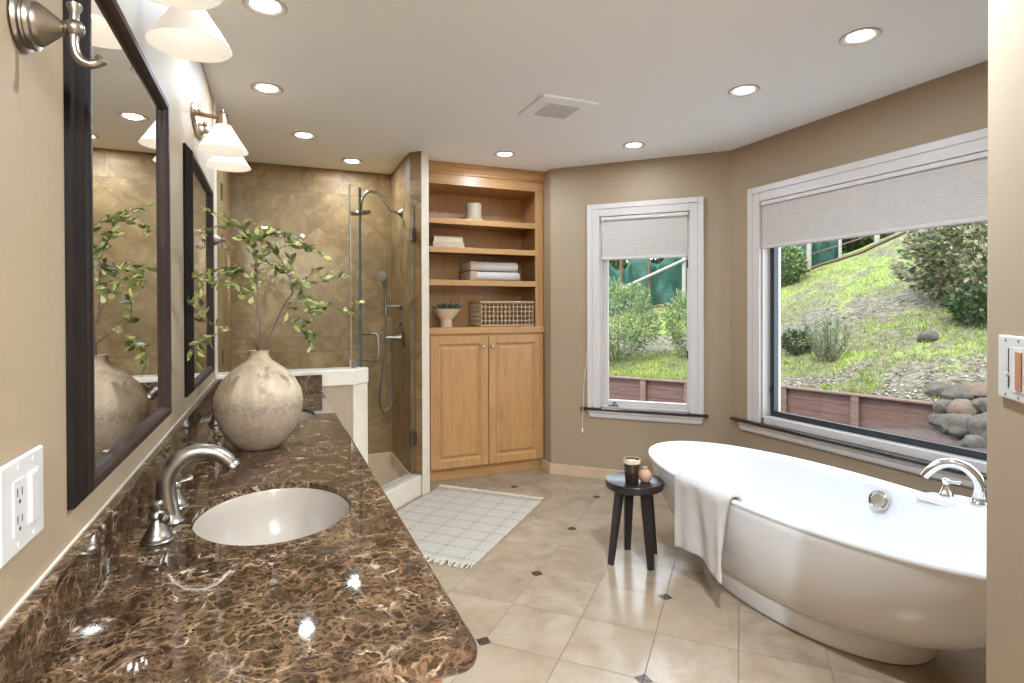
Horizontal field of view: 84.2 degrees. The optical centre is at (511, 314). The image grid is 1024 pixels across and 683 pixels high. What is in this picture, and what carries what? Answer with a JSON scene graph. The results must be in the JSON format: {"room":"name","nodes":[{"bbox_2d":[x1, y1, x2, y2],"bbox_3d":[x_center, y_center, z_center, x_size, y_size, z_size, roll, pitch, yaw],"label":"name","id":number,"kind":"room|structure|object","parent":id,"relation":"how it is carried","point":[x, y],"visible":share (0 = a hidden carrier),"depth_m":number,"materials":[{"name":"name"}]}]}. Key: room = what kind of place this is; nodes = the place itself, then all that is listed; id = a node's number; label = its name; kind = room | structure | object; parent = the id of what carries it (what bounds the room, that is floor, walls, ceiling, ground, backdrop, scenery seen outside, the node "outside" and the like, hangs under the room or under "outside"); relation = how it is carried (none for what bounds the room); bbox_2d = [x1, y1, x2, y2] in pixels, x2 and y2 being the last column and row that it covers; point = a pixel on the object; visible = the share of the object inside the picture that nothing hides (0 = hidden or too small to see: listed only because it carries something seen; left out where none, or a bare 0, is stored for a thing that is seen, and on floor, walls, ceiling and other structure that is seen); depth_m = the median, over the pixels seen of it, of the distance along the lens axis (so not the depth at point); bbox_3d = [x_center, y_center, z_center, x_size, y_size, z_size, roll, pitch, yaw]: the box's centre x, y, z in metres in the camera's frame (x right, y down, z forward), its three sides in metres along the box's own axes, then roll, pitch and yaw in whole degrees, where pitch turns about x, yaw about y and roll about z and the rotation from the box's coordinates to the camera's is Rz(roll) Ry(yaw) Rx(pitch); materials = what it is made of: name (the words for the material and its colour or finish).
{"room":"bathroom","nodes":[
{"label":"bathroom","id":0,"kind":"room"},
{"bbox_2d":[0,0,231,621],"bbox_3d":[-0.827,0.083,1.008,0.160,2.440,7.300,0,0,-23],"label":"wall","id":1,"kind":"structure","parent":0,"point":[32,192],"depth_m":0.80,"materials":[{"name":"paint"}]},
{"bbox_2d":[0,445,43,568],"bbox_3d":[-0.603,0.231,0.698,0.010,0.114,0.132,0,0,-23],"label":"outlet plate","id":2,"kind":"object","parent":1,"relation":"attached to","point":[21,478],"visible":1,"depth_m":0.69,"materials":[{"name":"white plastic"}]},
{"bbox_2d":[12,475,25,537],"bbox_3d":[-0.595,0.231,0.683,0.002,0.066,0.034,0,0,-23],"label":"receptacle","id":3,"kind":"object","parent":2,"relation":"attached to","point":[18,481],"depth_m":0.68,"materials":[{"name":"white plastic"}]},
{"bbox_2d":[7,0,106,68],"bbox_3d":[-0.575,-0.363,0.727,0.092,0.084,0.074,0,0,-23],"label":"robe hook","id":4,"kind":"object","parent":1,"relation":"attached to","point":[33,27],"visible":1,"depth_m":0.71,"materials":[{"name":"silver metal"}]},
{"bbox_2d":[0,379,214,628],"bbox_3d":[-1.017,0.349,1.673,0.003,0.004,2.930,0,0,-23],"label":"trim","id":5,"kind":"structure","parent":1,"relation":"attached to","point":[74,540],"depth_m":0.89,"materials":[{"name":"beige stone"}]},
{"bbox_2d":[0,379,218,682],"bbox_3d":[-1.010,0.403,1.680,0.020,0.102,2.936,0,0,-23],"label":"backsplash","id":6,"kind":"structure","parent":1,"relation":"attached to","point":[34,635],"depth_m":0.86,"materials":[{"name":"stone"}]},
{"bbox_2d":[63,0,171,509],"bbox_3d":[-0.818,-0.153,1.226,0.028,0.896,0.785,0,0,-23],"label":"wall mirror","id":7,"kind":"object","parent":1,"relation":"attached to","point":[117,113],"visible":1,"depth_m":1.06,"materials":[{"name":"brown wood"}]},
{"bbox_2d":[91,0,162,462],"bbox_3d":[-0.825,-0.153,1.224,0.011,0.816,0.705,0,0,-23],"label":"mirror glass","id":8,"kind":"object","parent":7,"relation":"attached to","point":[127,103],"depth_m":1.15,"materials":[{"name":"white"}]},
{"bbox_2d":[145,0,232,62],"bbox_3d":[-0.730,-0.747,1.234,0.202,0.200,0.461,0,0,-23],"label":"wall sconce","id":9,"kind":"object","parent":1,"relation":"attached to","point":[186,30],"visible":1,"depth_m":1.36,"materials":[{"name":"white glass"}]},
{"bbox_2d":[183,143,213,396],"bbox_3d":[-1.295,-0.160,2.361,0.028,0.896,0.785,0,0,-23],"label":"wall mirror","id":10,"kind":"object","parent":1,"relation":"attached to","point":[197,191],"visible":0.87,"depth_m":2.21,"materials":[{"name":"brown wood"}]},
{"bbox_2d":[193,168,209,377],"bbox_3d":[-1.302,-0.160,2.358,0.011,0.816,0.705,0,0,-23],"label":"mirror glass","id":11,"kind":"object","parent":10,"relation":"attached to","point":[201,186],"depth_m":2.39,"materials":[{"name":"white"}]},
{"bbox_2d":[213,101,217,374],"bbox_3d":[-1.611,-0.413,3.076,0.010,1.470,0.075,0,0,-23],"label":"trim","id":12,"kind":"structure","parent":1,"relation":"attached to","point":[214,103],"depth_m":3.05,"materials":[{"name":"white paint"}]},
{"bbox_2d":[191,103,250,171],"bbox_3d":[-1.212,-0.754,2.380,0.202,0.200,0.461,0,0,-23],"label":"wall sconce","id":13,"kind":"object","parent":1,"relation":"attached to","point":[227,151],"visible":1,"depth_m":2.28,"materials":[{"name":"white glass"}]},
{"bbox_2d":[214,233,230,249],"bbox_3d":[-1.484,-0.376,2.888,0.092,0.084,0.074,0,0,-23],"label":"robe hook","id":14,"kind":"object","parent":1,"relation":"attached to","point":[217,239],"visible":0.84,"depth_m":2.88,"materials":[{"name":"silver metal"}]},
{"bbox_2d":[230,161,391,453],"bbox_3d":[-1.645,0.059,4.527,1.382,2.440,0.180,0,0,-23],"label":"wall","id":15,"kind":"structure","parent":0,"point":[312,203],"depth_m":4.48,"materials":[{"name":"tile"}]},
{"bbox_2d":[368,452,408,476],"bbox_3d":[-1.411,1.191,4.155,1.192,0.100,0.700,0,0,-23],"label":"baseboard","id":16,"kind":"structure","parent":15,"relation":"attached to","point":[385,458],"depth_m":4.63,"materials":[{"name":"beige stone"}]},
{"bbox_2d":[322,385,352,439],"bbox_3d":[-1.290,0.850,3.247,0.716,0.875,0.140,0,0,-23],"label":"wall","id":17,"kind":"structure","parent":0,"point":[340,398],"depth_m":3.30,"materials":[{"name":"paint"}]},
{"bbox_2d":[215,367,367,386],"bbox_3d":[-1.246,0.366,3.269,0.820,0.093,0.177,0,0,-23],"label":"trim","id":18,"kind":"structure","parent":17,"relation":"on","point":[343,376],"depth_m":3.28,"materials":[{"name":"beige stone"}]},
{"bbox_2d":[349,184,360,367],"bbox_3d":[-0.946,-0.230,3.412,0.018,1.094,0.096,0,0,22],"label":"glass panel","id":19,"kind":"object","parent":18,"relation":"on","point":[354,364],"visible":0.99,"depth_m":3.37,"materials":[{"name":"clear glass"}]},
{"bbox_2d":[353,383,367,463],"bbox_3d":[-0.916,0.848,3.410,0.098,0.875,0.163,0,0,-23],"label":"trim","id":20,"kind":"structure","parent":17,"relation":"attached to","point":[360,391],"depth_m":3.38,"materials":[{"name":"beige stone"}]},
{"bbox_2d":[369,464,399,485],"bbox_3d":[-1.322,1.263,3.943,1.192,0.040,1.160,0,0,-23],"label":"floor","id":21,"kind":"structure","parent":0,"point":[384,474],"depth_m":4.42,"materials":[{"name":"beige tile"}]},
{"bbox_2d":[391,151,421,474],"bbox_3d":[-0.823,0.058,4.452,0.135,2.440,0.955,0,0,-23],"label":"wall","id":22,"kind":"structure","parent":0,"point":[406,178],"depth_m":4.15,"materials":[{"name":"stone"}]},
{"bbox_2d":[351,190,402,217],"bbox_3d":[-1.011,-0.830,4.213,0.386,0.192,0.156,0,0,-23],"label":"shower","id":23,"kind":"object","parent":22,"relation":"attached to","point":[363,212],"visible":0.91,"depth_m":4.20,"materials":[{"name":"silver metal"}]},
{"bbox_2d":[360,188,416,471],"bbox_3d":[-0.829,0.178,3.764,0.144,1.915,0.636,0,0,16],"label":"shower door","id":24,"kind":"structure","parent":22,"relation":"attached to","point":[412,231],"depth_m":4.02,"materials":[{"name":"clear glass"}]},
{"bbox_2d":[377,271,402,412],"bbox_3d":[-0.916,0.202,4.263,0.096,1.057,0.206,0,1,44],"label":"shower","id":25,"kind":"object","parent":22,"relation":"attached to","point":[382,276],"visible":1,"depth_m":4.24,"materials":[{"name":"silver metal"}]},
{"bbox_2d":[386,328,404,346],"bbox_3d":[-0.879,0.169,4.248,0.128,0.140,0.140,0,0,-23],"label":"shower valve","id":26,"kind":"object","parent":22,"relation":"attached to","point":[400,337],"visible":1,"depth_m":4.24,"materials":[{"name":"silver metal"}]},
{"bbox_2d":[381,473,421,509],"bbox_3d":[-0.811,1.210,3.757,0.115,0.145,0.632,0,0,22],"label":"trim","id":27,"kind":"structure","parent":22,"relation":"attached to","point":[408,487],"depth_m":3.84,"materials":[{"name":"beige stone"}]},
{"bbox_2d":[421,151,429,494],"bbox_3d":[-0.614,0.061,4.074,0.030,2.438,0.145,0,0,8],"label":"trim","id":28,"kind":"structure","parent":22,"relation":"attached to","point":[424,156],"depth_m":4.04,"materials":[{"name":"beige stone"}]},
{"bbox_2d":[543,169,550,462],"bbox_3d":[0.220,0.051,4.954,0.152,2.440,0.840,0,0,-23],"label":"wall","id":29,"kind":"structure","parent":0,"point":[547,178],"depth_m":4.60,"materials":[{"name":"paint"}]},
{"bbox_2d":[541,459,549,473],"bbox_3d":[0.277,1.231,4.616,0.016,0.085,0.164,0,0,-23],"label":"baseboard","id":30,"kind":"structure","parent":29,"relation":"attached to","point":[545,465],"depth_m":4.61,"materials":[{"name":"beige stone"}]},
{"bbox_2d":[203,0,987,173],"bbox_3d":[0.746,-1.207,1.690,3.600,0.120,7.350,0,0,-23],"label":"ceiling","id":31,"kind":"structure","parent":0,"point":[377,83],"depth_m":2.68,"materials":[{"name":"paint"}]},
{"bbox_2d":[242,0,287,16],"bbox_3d":[-0.912,-1.141,2.092,0.156,0.008,0.156,0,0,-23],"label":"recessed light","id":32,"kind":"object","parent":31,"relation":"in","point":[267,8],"visible":1,"depth_m":2.10,"materials":[{"name":"white paint"}]},
{"bbox_2d":[250,82,283,94],"bbox_3d":[-1.241,-1.145,2.868,0.156,0.008,0.156,0,0,-23],"label":"recessed light","id":33,"kind":"object","parent":31,"relation":"in","point":[263,87],"visible":1,"depth_m":2.87,"materials":[{"name":"white plastic"}]},
{"bbox_2d":[291,131,316,139],"bbox_3d":[-1.335,-1.151,3.634,0.156,0.008,0.156,0,0,-23],"label":"recessed light","id":34,"kind":"object","parent":31,"relation":"in","point":[298,134],"visible":1,"depth_m":3.63,"materials":[{"name":"white plastic"}]},
{"bbox_2d":[341,158,362,164],"bbox_3d":[-1.206,-1.156,4.267,0.156,0.008,0.156,0,0,-23],"label":"recessed light","id":35,"kind":"object","parent":31,"relation":"in","point":[348,160],"visible":1,"depth_m":4.27,"materials":[{"name":"white"}]},
{"bbox_2d":[494,151,515,157],"bbox_3d":[-0.051,-1.158,4.088,0.156,0.008,0.156,0,0,-23],"label":"recessed light","id":36,"kind":"object","parent":31,"relation":"in","point":[503,154],"visible":1,"depth_m":4.08,"materials":[{"name":"white"}]},
{"bbox_2d":[518,94,598,123],"bbox_3d":[0.252,-1.146,3.169,0.335,0.019,0.346,0,0,-23],"label":"exhaust fan","id":37,"kind":"object","parent":31,"relation":"attached to","point":[547,107],"visible":1,"depth_m":3.13,"materials":[{"name":"paint"}]},
{"bbox_2d":[534,103,579,118],"bbox_3d":[0.251,-1.139,3.172,0.191,0.006,0.195,0,0,-23],"label":"grille","id":38,"kind":"object","parent":37,"relation":"attached to","point":[547,110],"depth_m":3.16,"materials":[{"name":"grey metal"}]},
{"bbox_2d":[623,142,645,148],"bbox_3d":[0.835,-1.159,3.875,0.156,0.008,0.156,0,0,-23],"label":"recessed light","id":39,"kind":"object","parent":31,"relation":"in","point":[631,145],"visible":1,"depth_m":3.88,"materials":[{"name":"white plastic"}]},
{"bbox_2d":[728,84,760,96],"bbox_3d":[1.194,-1.153,2.912,0.156,0.008,0.156,0,0,-23],"label":"recessed light","id":40,"kind":"object","parent":31,"relation":"in","point":[742,90],"visible":1,"depth_m":2.91,"materials":[{"name":"white plastic"}]},
{"bbox_2d":[838,27,882,45],"bbox_3d":[1.439,-1.149,2.341,0.156,0.008,0.156,0,0,-23],"label":"recessed light","id":41,"kind":"object","parent":31,"relation":"in","point":[860,36],"visible":1,"depth_m":2.34,"materials":[{"name":"white plastic"}]},
{"bbox_2d":[551,151,729,473],"bbox_3d":[0.963,0.053,4.357,1.342,2.440,0.160,0,0,22],"label":"wall","id":42,"kind":"structure","parent":0,"point":[604,443],"depth_m":4.33,"materials":[{"name":"paint"}]},
{"bbox_2d":[550,463,654,479],"bbox_3d":[0.930,1.231,4.285,1.347,0.085,0.016,0,0,22],"label":"baseboard","id":43,"kind":"structure","parent":42,"relation":"attached to","point":[557,469],"depth_m":4.44,"materials":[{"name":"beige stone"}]},
{"bbox_2d":[580,196,708,424],"bbox_3d":[1.004,-0.030,4.317,0.943,1.647,0.202,0,0,22],"label":"window","id":44,"kind":"structure","parent":42,"relation":"in","point":[692,412],"depth_m":4.26,"materials":[{"name":"white paint"}]},
{"bbox_2d":[581,212,687,431],"bbox_3d":[0.918,0.081,4.281,0.793,1.662,0.065,0,0,20],"label":"blind","id":45,"kind":"object","parent":44,"relation":"attached to","point":[663,235],"visible":1,"depth_m":4.24,"materials":[{"name":"white fabric"}]},
{"bbox_2d":[396,468,985,682],"bbox_3d":[0.754,1.343,1.709,3.600,0.100,7.350,0,0,-23],"label":"floor","id":46,"kind":"structure","parent":0,"point":[545,604],"depth_m":2.42,"materials":[{"name":"tile"}]},
{"bbox_2d":[428,679,441,682],"bbox_3d":[-0.825,0.895,1.929,0.546,0.802,2.615,0,0,-23],"label":"vanity cabinet","id":47,"kind":"object","parent":46,"relation":"on","point":[440,680],"visible":0.02,"depth_m":0.83,"materials":[{"name":"brown wood"}]},
{"bbox_2d":[0,374,477,682],"bbox_3d":[-0.758,0.422,1.775,0.559,0.144,2.956,0,0,-23],"label":"countertop","id":48,"kind":"structure","parent":47,"relation":"on","point":[356,599],"depth_m":0.91,"materials":[{"name":"stone"}]},
{"bbox_2d":[139,443,239,546],"bbox_3d":[-0.703,0.371,1.260,0.177,0.168,0.280,0,0,-23],"label":"vanity faucet","id":49,"kind":"object","parent":48,"relation":"on","point":[165,513],"visible":1,"depth_m":1.23,"materials":[{"name":"silver metal"}]},
{"bbox_2d":[213,350,303,450],"bbox_3d":[-0.867,0.286,1.943,0.285,0.330,0.285,0,0,-23],"label":"vase","id":50,"kind":"object","parent":48,"relation":"on","point":[257,406],"visible":0.98,"depth_m":1.85,"materials":[{"name":"beige ceramic"}]},
{"bbox_2d":[187,206,364,373],"bbox_3d":[-0.758,-0.088,1.879,0.530,0.539,0.614,0,0,-23],"label":"leafy branch","id":51,"kind":"object","parent":50,"relation":"in","point":[236,269],"visible":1,"depth_m":1.93,"materials":[{"name":"green plant"}]},
{"bbox_2d":[192,488,349,545],"bbox_3d":[-0.555,0.562,1.327,0.340,0.187,0.423,0,0,-23],"label":"sink basin","id":52,"kind":"object","parent":48,"relation":"in","point":[273,516],"visible":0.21,"depth_m":1.49,"materials":[{"name":"white ceramic"}]},
{"bbox_2d":[397,484,543,568],"bbox_3d":[-0.370,1.271,3.545,0.817,0.022,1.193,0,0,22],"label":"bath rug","id":53,"kind":"object","parent":46,"relation":"on","point":[459,526],"visible":0.72,"depth_m":3.51,"materials":[{"name":"white fabric"}]},
{"bbox_2d":[429,160,544,481],"bbox_3d":[-0.275,0.055,4.624,1.008,2.439,0.464,0,0,-23],"label":"linen cabinet","id":54,"kind":"object","parent":46,"relation":"on","point":[486,383],"visible":0.77,"depth_m":4.54,"materials":[{"name":"brown wood"}]},
{"bbox_2d":[429,241,463,246],"bbox_3d":[-0.527,-0.547,4.500,0.255,0.046,0.170,0,0,-23],"label":"book","id":55,"kind":"object","parent":54,"relation":"on","point":[433,243],"visible":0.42,"depth_m":4.42,"materials":[{"name":"beige paper"}]},
{"bbox_2d":[429,236,462,242],"bbox_3d":[-0.526,-0.593,4.497,0.235,0.044,0.155,0,0,-23],"label":"book","id":56,"kind":"object","parent":55,"relation":"on","point":[433,238],"visible":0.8,"depth_m":4.43,"materials":[{"name":"beige paper"}]},
{"bbox_2d":[431,302,463,326],"bbox_3d":[-0.516,-0.005,4.483,0.220,0.200,0.231,0,1,39],"label":"bowl","id":57,"kind":"object","parent":54,"relation":"on","point":[445,313],"visible":1,"depth_m":4.43,"materials":[{"name":"beige ceramic"}]},
{"bbox_2d":[465,203,482,219],"bbox_3d":[-0.311,-0.823,4.595,0.196,0.155,0.196,0,0,-23],"label":"jar","id":58,"kind":"object","parent":54,"relation":"on","point":[473,210],"visible":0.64,"depth_m":4.54,"materials":[{"name":"white ceramic"}]},
{"bbox_2d":[429,246,534,257],"bbox_3d":[-0.284,-0.503,4.638,0.963,0.044,0.393,0,0,-23],"label":"shelf","id":59,"kind":"object","parent":54,"relation":"attached to","point":[434,251],"depth_m":4.56,"materials":[{"name":"brown wood"}]},
{"bbox_2d":[429,217,534,232],"bbox_3d":[-0.285,-0.723,4.636,0.963,0.044,0.393,0,0,-23],"label":"shelf","id":60,"kind":"object","parent":54,"relation":"attached to","point":[436,224],"depth_m":4.61,"materials":[{"name":"brown wood"}]},
{"bbox_2d":[429,279,535,286],"bbox_3d":[-0.283,-0.250,4.639,0.963,0.044,0.393,0,0,-23],"label":"shelf","id":61,"kind":"object","parent":54,"relation":"attached to","point":[432,282],"depth_m":4.49,"materials":[{"name":"brown wood"}]},
{"bbox_2d":[461,271,519,280],"bbox_3d":[-0.176,-0.311,4.662,0.444,0.076,0.266,0,0,-23],"label":"folded towel","id":62,"kind":"object","parent":54,"relation":"on","point":[470,275],"visible":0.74,"depth_m":4.55,"materials":[{"name":"white fabric"}]},
{"bbox_2d":[462,261,517,271],"bbox_3d":[-0.179,-0.390,4.657,0.424,0.076,0.251,0,0,-23],"label":"folded towel","id":63,"kind":"object","parent":62,"relation":"on","point":[472,265],"visible":0.94,"depth_m":4.55,"materials":[{"name":"white fabric"}]},
{"bbox_2d":[469,301,533,326],"bbox_3d":[-0.088,-0.011,4.696,0.475,0.202,0.300,0,0,-23],"label":"wicker basket","id":64,"kind":"object","parent":54,"relation":"on","point":[478,307],"visible":1,"depth_m":4.61,"materials":[{"name":"beige wicker"}]},
{"bbox_2d":[605,472,663,570],"bbox_3d":[0.641,1.074,2.976,0.311,0.420,0.304,0,0,-23],"label":"stool","id":65,"kind":"object","parent":46,"relation":"on","point":[615,482],"visible":0.9,"depth_m":2.91,"materials":[{"name":"black wood"}]},
{"bbox_2d":[623,457,639,483],"bbox_3d":[0.622,0.808,2.938,0.087,0.124,0.087,0,0,-23],"label":"candle","id":66,"kind":"object","parent":65,"relation":"on","point":[631,464],"visible":1,"depth_m":2.91,"materials":[{"name":"brown glass"}]},
{"bbox_2d":[639,466,651,482],"bbox_3d":[0.695,0.832,2.958,0.068,0.076,0.068,0,0,-23],"label":"bud vase","id":67,"kind":"object","parent":65,"relation":"on","point":[645,475],"visible":0.95,"depth_m":2.94,"materials":[{"name":"ceramic"}]},
{"bbox_2d":[648,441,986,664],"bbox_3d":[1.375,1.032,2.601,0.969,0.506,1.944,0,0,-23],"label":"bathtub","id":68,"kind":"object","parent":46,"relation":"on","point":[850,562],"visible":0.73,"depth_m":2.28,"materials":[{"name":"white ceramic"}]},
{"bbox_2d":[674,471,742,583],"bbox_3d":[0.885,0.957,2.586,0.106,0.395,0.392,0,0,-19],"label":"bath towel","id":69,"kind":"object","parent":68,"relation":"hanging from","point":[701,506],"visible":0.97,"depth_m":2.57,"materials":[{"name":"white fabric"}]},
{"bbox_2d":[920,458,986,505],"bbox_3d":[1.915,0.693,2.360,0.105,0.173,0.340,0,1,-38],"label":"tub faucet","id":70,"kind":"object","parent":68,"relation":"on","point":[979,494],"visible":0.84,"depth_m":2.37,"materials":[{"name":"silver metal"}]},
{"bbox_2d":[730,60,987,500],"bbox_3d":[2.130,0.061,2.867,0.160,2.440,2.591,0,0,-23],"label":"wall","id":71,"kind":"structure","parent":0,"point":[955,103],"depth_m":3.27,"materials":[{"name":"paint"}]},
{"bbox_2d":[730,128,987,487],"bbox_3d":[2.061,-0.024,2.976,0.202,1.648,2.265,0,0,-23],"label":"window","id":72,"kind":"structure","parent":71,"relation":"in","point":[974,142],"depth_m":3.43,"materials":[{"name":"white paint"}]},
{"bbox_2d":[761,151,987,248],"bbox_3d":[2.010,-0.587,2.927,0.036,0.312,1.793,0,0,-23],"label":"blind","id":73,"kind":"object","parent":72,"relation":"attached to","point":[954,191],"visible":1,"depth_m":3.00,"materials":[{"name":"white fabric"}]},
{"bbox_2d":[986,0,1023,682],"bbox_3d":[0.927,0.078,0.939,0.130,2.440,0.300,0,0,22],"label":"wall","id":74,"kind":"structure","parent":0,"point":[1005,255],"depth_m":1.02,"materials":[{"name":"paint"}]},
{"bbox_2d":[998,335,1023,403],"bbox_3d":[0.858,0.092,0.958,0.012,0.112,0.165,0,0,22],"label":"control plate","id":75,"kind":"object","parent":74,"relation":"attached to","point":[1010,348],"visible":1,"depth_m":0.98,"materials":[{"name":"white plastic"}]},
{"label":"outside","id":76,"kind":"structure","parent":0,"visible":0},
{"bbox_2d":[861,427,986,451],"bbox_3d":[3.296,1.975,8.180,6.400,1.381,11.500,0,0,-23],"label":"mulch","id":77,"kind":"object","parent":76,"point":[932,434],"visible":0.03,"depth_m":6.31,"materials":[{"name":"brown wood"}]},
{"bbox_2d":[609,375,934,427],"bbox_3d":[2.365,1.537,9.184,7.450,0.992,0.744,0,1,37],"label":"wall","id":78,"kind":"structure","parent":77,"relation":"on","point":[853,409],"depth_m":7.83,"materials":[{"name":"brown wood"}]},
{"bbox_2d":[926,413,938,427],"bbox_3d":[4.951,1.230,6.601,0.212,0.178,0.175,0,0,-23],"label":"rock","id":79,"kind":"object","parent":77,"relation":"on","point":[930,418],"visible":0.49,"depth_m":6.58,"materials":[{"name":"stone"}]},
{"bbox_2d":[932,399,951,413],"bbox_3d":[5.079,1.098,6.646,0.273,0.229,0.239,0,0,2],"label":"rock","id":80,"kind":"object","parent":79,"relation":"on","point":[939,406],"visible":0.45,"depth_m":6.58,"materials":[{"name":"stone"}]},
{"bbox_2d":[934,413,956,434],"bbox_3d":[4.878,1.216,6.294,0.338,0.259,0.305,0,0,-23],"label":"rock","id":81,"kind":"object","parent":77,"relation":"on","point":[941,423],"visible":0.52,"depth_m":6.25,"materials":[{"name":"stone"}]},
{"bbox_2d":[948,414,971,438],"bbox_3d":[4.861,1.201,6.048,0.440,0.285,0.323,0,0,-23],"label":"rock","id":82,"kind":"object","parent":77,"relation":"on","point":[958,428],"visible":0.54,"depth_m":5.98,"materials":[{"name":"stone"}]},
{"bbox_2d":[946,399,976,415],"bbox_3d":[5.151,1.097,6.497,0.325,0.260,0.283,0,0,-23],"label":"rock","id":83,"kind":"object","parent":77,"relation":"on","point":[958,406],"visible":0.7,"depth_m":6.41,"materials":[{"name":"beige stone"}]},
{"bbox_2d":[960,435,986,447],"bbox_3d":[4.680,1.296,5.723,0.233,0.167,0.206,0,0,-23],"label":"rock","id":84,"kind":"object","parent":77,"relation":"on","point":[970,441],"visible":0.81,"depth_m":5.66,"materials":[{"name":"stone"}]},
{"bbox_2d":[967,412,986,435],"bbox_3d":[4.950,1.183,5.899,0.420,0.333,0.354,0,0,-23],"label":"rock","id":85,"kind":"object","parent":77,"relation":"on","point":[975,424],"visible":0.27,"depth_m":5.84,"materials":[{"name":"stone"}]},
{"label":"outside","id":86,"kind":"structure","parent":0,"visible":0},
{"bbox_2d":[609,224,986,401],"bbox_3d":[6.614,-1.566,23.413,27.008,5.098,26.088,-1,1,-42],"label":"terrain","id":87,"kind":"structure","parent":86,"point":[889,301],"depth_m":10.09,"materials":[{"name":"green plant"}]},
{"bbox_2d":[609,259,627,269],"bbox_3d":[3.684,-1.907,26.760,3.895,5.143,3.808,0,1,43],"label":"tree","id":88,"kind":"object","parent":87,"relation":"on","point":[615,263],"visible":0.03,"depth_m":25.72,"materials":[{"name":"green plant"}]},
{"bbox_2d":[609,276,663,362],"bbox_3d":[2.144,0.094,11.446,1.790,1.889,1.930,0,0,-23],"label":"shrub","id":89,"kind":"object","parent":87,"relation":"on","point":[620,292],"visible":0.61,"depth_m":11.12,"materials":[{"name":"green plant"}]},
{"bbox_2d":[659,287,686,359],"bbox_3d":[3.414,0.173,10.807,1.192,1.467,1.188,0,0,6],"label":"shrub","id":90,"kind":"object","parent":87,"relation":"on","point":[675,334],"visible":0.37,"depth_m":10.73,"materials":[{"name":"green plant"}]},
{"bbox_2d":[609,231,906,313],"bbox_3d":[7.490,-2.178,18.535,12.256,4.943,1.537,0,0,21],"label":"fence","id":91,"kind":"object","parent":87,"relation":"on","point":[664,278],"visible":0.3,"depth_m":19.75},
{"bbox_2d":[781,245,810,286],"bbox_3d":[8.196,-1.547,17.154,1.541,1.572,1.494,0,0,-23],"label":"shrub","id":92,"kind":"object","parent":87,"relation":"on","point":[789,252],"visible":0.54,"depth_m":16.75,"materials":[{"name":"green plant"}]},
{"bbox_2d":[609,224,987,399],"bbox_3d":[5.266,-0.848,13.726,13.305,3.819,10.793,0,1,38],"label":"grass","id":93,"kind":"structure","parent":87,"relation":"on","point":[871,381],"depth_m":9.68,"materials":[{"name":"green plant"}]},
{"bbox_2d":[781,328,816,355],"bbox_3d":[5.068,0.494,10.004,0.624,0.564,0.633,0,0,-2],"label":"shrub","id":94,"kind":"object","parent":87,"relation":"on","point":[787,338],"visible":0.86,"depth_m":9.92,"materials":[{"name":"green plant"}]},
{"bbox_2d":[614,286,986,400],"bbox_3d":[5.614,0.034,11.911,7.470,2.001,10.915,0,0,-23],"label":"fallen leaves","id":95,"kind":"object","parent":87,"relation":"on","point":[792,382],"visible":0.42,"depth_m":8.38,"materials":[{"name":"plant"}]},
{"bbox_2d":[783,238,862,253],"bbox_3d":[12.722,-3.626,23.699,3.831,5.356,4.004,0,0,-23],"label":"tree","id":96,"kind":"object","parent":87,"relation":"on","point":[852,246],"visible":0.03,"depth_m":22.43,"materials":[{"name":"green plant"}]},
{"bbox_2d":[801,312,850,362],"bbox_3d":[5.011,0.395,9.104,0.626,0.883,0.653,0,0,-7],"label":"shrub","id":97,"kind":"object","parent":87,"relation":"on","point":[829,349],"visible":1,"depth_m":9.02,"materials":[{"name":"green plant"}]},
{"bbox_2d":[842,232,896,251],"bbox_3d":[14.832,-4.403,22.474,3.930,5.317,3.900,0,0,28],"label":"tree","id":98,"kind":"object","parent":87,"relation":"on","point":[867,240],"visible":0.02,"depth_m":22.14,"materials":[{"name":"green plant"}]},
{"bbox_2d":[917,331,938,342],"bbox_3d":[6.282,0.346,8.543,0.263,0.223,0.268,0,0,-23],"label":"rock","id":99,"kind":"object","parent":87,"relation":"on","point":[930,336],"visible":0.84,"depth_m":8.46,"materials":[{"name":"stone"}]},
{"bbox_2d":[924,382,948,397],"bbox_3d":[5.349,0.959,7.073,0.308,0.252,0.328,0,0,-23],"label":"rock","id":100,"kind":"object","parent":87,"relation":"on","point":[935,389],"visible":0.52,"depth_m":7.02,"materials":[{"name":"stone"}]},
{"bbox_2d":[887,221,987,304],"bbox_3d":[8.177,-1.168,9.642,2.859,2.572,2.916,0,0,-23],"label":"bush","id":101,"kind":"object","parent":87,"relation":"on","point":[942,267],"visible":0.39,"depth_m":9.53,"materials":[{"name":"green plant"}]},
{"bbox_2d":[941,384,973,400],"bbox_3d":[5.348,0.982,6.786,0.358,0.300,0.303,0,0,-23],"label":"rock","id":102,"kind":"object","parent":87,"relation":"on","point":[954,391],"visible":0.55,"depth_m":6.71,"materials":[{"name":"stone"}]},
{"bbox_2d":[938,283,986,324],"bbox_3d":[7.222,-0.162,8.647,1.116,0.752,1.091,0,1,34],"label":"shrub","id":103,"kind":"object","parent":87,"relation":"on","point":[973,294],"visible":0.56,"depth_m":8.64,"materials":[{"name":"green plant"}]},
{"bbox_2d":[963,382,986,398],"bbox_3d":[5.569,0.938,6.784,0.392,0.269,0.302,-1,1,-45],"label":"rock","id":104,"kind":"object","parent":87,"relation":"on","point":[978,390],"visible":0.44,"depth_m":6.68,"materials":[{"name":"beige stone"}]},
{"bbox_2d":[971,397,981,413],"bbox_3d":[5.434,1.072,6.556,0.303,0.238,0.308,0,0,0],"label":"rock","id":105,"kind":"object","parent":87,"relation":"on","point":[975,402],"visible":0.28,"depth_m":6.49,"materials":[{"name":"stone"}]},
{"bbox_2d":[979,397,986,412],"bbox_3d":[5.477,1.048,6.369,0.360,0.255,0.391,0,0,-23],"label":"rock","id":106,"kind":"object","parent":87,"relation":"on","point":[983,402],"visible":0.19,"depth_m":6.39,"materials":[{"name":"stone"}]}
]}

